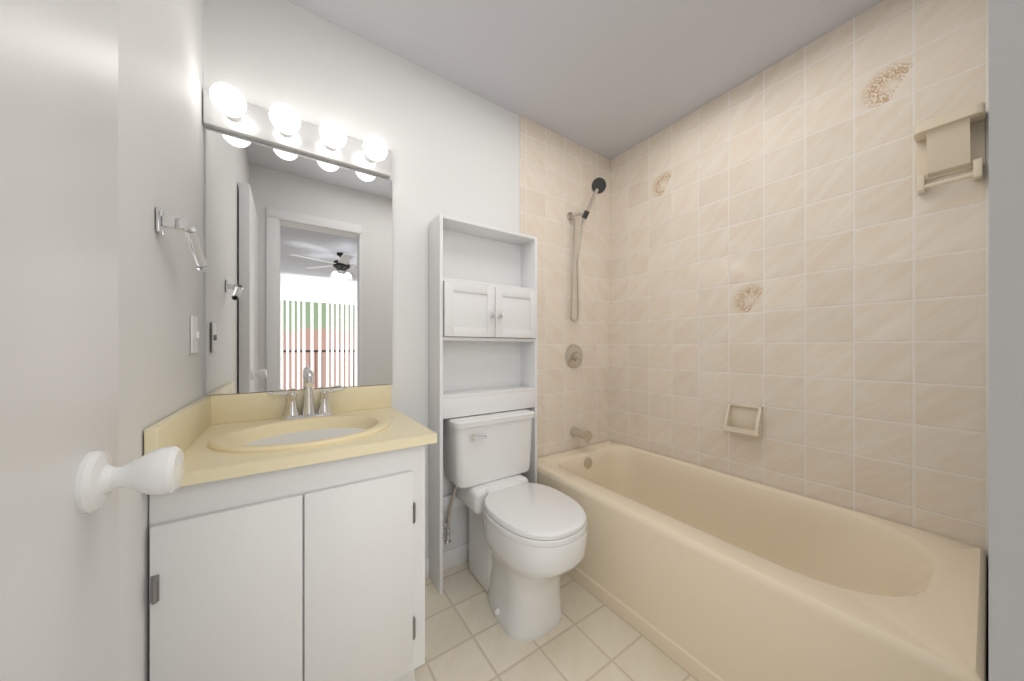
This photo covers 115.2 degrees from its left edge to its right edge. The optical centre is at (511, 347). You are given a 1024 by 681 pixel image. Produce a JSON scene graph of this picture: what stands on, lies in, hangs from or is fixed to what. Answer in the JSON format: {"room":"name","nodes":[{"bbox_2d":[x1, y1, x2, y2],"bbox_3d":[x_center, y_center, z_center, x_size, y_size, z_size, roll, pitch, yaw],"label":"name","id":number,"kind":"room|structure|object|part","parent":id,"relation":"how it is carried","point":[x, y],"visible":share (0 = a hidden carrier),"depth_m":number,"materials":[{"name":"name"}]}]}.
{"room":"bathroom","nodes":[
{"label":"bathroom","id":0,"kind":"room"},
{"bbox_2d":[118,0,203,680],"bbox_3d":[-0.684,-0.120,0.458,0.120,2.440,1.767,0,0,-34],"label":"wall","id":1,"kind":"structure","parent":0,"point":[160,161],"depth_m":0.70,"materials":[{"name":"white paint"}]},
{"bbox_2d":[0,0,183,680],"bbox_3d":[-0.334,0.076,0.175,0.123,2.023,0.658,0,0,-34],"label":"door","id":2,"kind":"structure","parent":1,"relation":"in","point":[64,477],"depth_m":0.33,"materials":[{"name":"white paint"}]},
{"bbox_3d":[-0.458,0.155,0.398,0.075,0.070,0.070,0,0,-34],"label":"knob","id":3,"kind":"part","parent":2,"relation":"part of","materials":[{"name":"white ceramic"}]},
{"bbox_2d":[156,207,207,271],"bbox_3d":[-0.810,-0.259,0.806,0.061,0.108,0.177,0,0,-34],"label":"towel bar","id":4,"kind":"object","parent":1,"relation":"attached to","point":[187,226],"visible":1,"depth_m":0.75,"materials":[{"name":"silver metal"}]},
{"bbox_2d":[190,315,199,353],"bbox_3d":[-0.970,-0.040,0.999,0.014,0.114,0.070,0,0,-34],"label":"light switch","id":5,"kind":"object","parent":1,"relation":"attached to","point":[194,335],"visible":1,"depth_m":0.99,"materials":[{"name":"white plastic"}]},
{"bbox_2d":[204,0,519,557],"bbox_3d":[-0.213,-0.120,1.776,2.144,2.440,0.120,0,0,-34],"label":"wall","id":6,"kind":"structure","parent":0,"point":[454,149],"depth_m":1.50,"materials":[{"name":"white paint"}]},
{"bbox_2d":[203,82,390,178],"bbox_3d":[-0.764,-0.820,1.233,0.614,0.116,0.152,0,0,-34],"label":"light bar","id":7,"kind":"object","parent":6,"relation":"attached to","point":[227,108],"visible":1,"depth_m":1.21,"materials":[{"name":"silver metal"}]},
{"bbox_2d":[205,129,391,394],"bbox_3d":[-0.800,-0.296,1.297,0.622,0.918,0.006,0,0,-34],"label":"mirror","id":8,"kind":"object","parent":6,"relation":"attached to","point":[298,272],"visible":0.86,"depth_m":1.26,"materials":[{"name":"clear glass"}]},
{"bbox_2d":[425,542,468,577],"bbox_3d":[-0.259,1.055,1.665,0.742,0.090,0.012,0,0,-34],"label":"baseboard","id":9,"kind":"structure","parent":6,"relation":"attached to","point":[455,556],"depth_m":1.63,"materials":[{"name":"white paint"}]},
{"bbox_2d":[520,115,610,457],"bbox_3d":[0.375,-0.120,2.100,0.796,2.440,0.006,0,0,-34],"label":"tile","id":10,"kind":"structure","parent":6,"relation":"attached to","point":[559,173],"depth_m":2.08,"materials":[{"name":"beige tile"}]},
{"bbox_2d":[565,344,582,367],"bbox_3d":[0.419,0.054,2.091,0.156,0.156,0.060,0,0,-34],"label":"shower valve","id":11,"kind":"object","parent":10,"relation":"attached to","point":[573,356],"visible":1,"depth_m":2.08,"materials":[{"name":"silver metal"}]},
{"bbox_2d":[570,426,592,442],"bbox_3d":[0.442,0.548,2.058,0.068,0.075,0.140,0,0,-34],"label":"tub spout","id":12,"kind":"object","parent":10,"relation":"attached to","point":[575,431],"visible":1,"depth_m":2.03,"materials":[{"name":"silver metal"}]},
{"bbox_2d":[567,177,606,321],"bbox_3d":[0.467,-0.601,2.033,0.244,0.874,0.070,0,0,33],"label":"shower head","id":13,"kind":"object","parent":10,"relation":"attached to","point":[598,185],"visible":1,"depth_m":2.06},
{"bbox_2d":[415,560,697,680],"bbox_3d":[0.251,1.130,1.096,2.384,0.060,1.767,0,0,-34],"label":"floor","id":14,"kind":"structure","parent":0,"point":[590,637],"depth_m":1.20,"materials":[{"name":"tile"}]},
{"bbox_2d":[144,370,436,680],"bbox_3d":[-0.646,0.590,1.063,0.619,1.020,0.564,0,0,-34],"label":"bathroom vanity","id":15,"kind":"object","parent":14,"relation":"on","point":[286,535],"visible":1,"depth_m":0.84,"materials":[{"name":"white paint"}]},
{"bbox_2d":[429,213,536,593],"bbox_3d":[-0.119,0.250,1.643,0.556,1.700,0.181,0,0,-34],"label":"etagere","id":16,"kind":"object","parent":14,"relation":"on","point":[482,318],"visible":0.94,"depth_m":1.63,"materials":[{"name":"white wood"}]},
{"bbox_2d":[443,409,586,641],"bbox_3d":[0.018,0.712,1.425,0.448,0.776,0.695,0,0,-34],"label":"toilet","id":17,"kind":"object","parent":14,"relation":"on","point":[527,543],"visible":0.94,"depth_m":1.32,"materials":[{"name":"white ceramic"}]},
{"bbox_2d":[537,441,986,680],"bbox_3d":[0.812,0.789,1.475,0.785,0.622,1.516,0,0,-34],"label":"bathtub","id":18,"kind":"object","parent":14,"relation":"on","point":[699,573],"visible":1,"depth_m":1.11,"materials":[{"name":"beige ceramic"}]},
{"bbox_2d":[286,0,883,159],"bbox_3d":[0.251,-1.380,1.096,2.384,0.080,1.767,0,0,-34],"label":"ceiling","id":19,"kind":"structure","parent":0,"point":[610,79],"depth_m":1.45,"materials":[{"name":"white paint"}]},
{"bbox_2d":[987,557,988,680],"bbox_3d":[1.186,-0.120,1.734,0.120,2.440,1.767,0,0,-34],"label":"wall","id":20,"kind":"structure","parent":0,"point":[987,618],"depth_m":1.07,"materials":[{"name":"white paint"}]},
{"bbox_2d":[611,0,988,556],"bbox_3d":[1.134,-0.328,1.698,0.006,2.025,1.527,0,0,-34],"label":"tile","id":21,"kind":"structure","parent":20,"relation":"attached to","point":[799,260],"depth_m":1.39,"materials":[{"name":"beige tile"}]},
{"bbox_2d":[723,403,762,437],"bbox_3d":[1.147,0.356,1.616,0.066,0.143,0.146,0,0,-34],"label":"soap dish","id":22,"kind":"object","parent":21,"relation":"attached to","point":[744,419],"visible":1,"depth_m":1.62,"materials":[{"name":"beige ceramic"}]},
{"bbox_2d":[913,102,984,194],"bbox_3d":[1.480,-0.667,1.104,0.092,0.225,0.144,0,0,-34],"label":"towel holder","id":23,"kind":"object","parent":20,"relation":"attached to","point":[951,142],"visible":1,"depth_m":1.09,"materials":[{"name":"beige ceramic"}]},
{"bbox_2d":[989,0,1023,680],"bbox_3d":[0.177,0.025,0.057,0.650,2.150,0.134,0,0,-34],"label":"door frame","id":24,"kind":"structure","parent":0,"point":[1006,340],"depth_m":0.27,"materials":[{"name":"white paint"}]}
]}

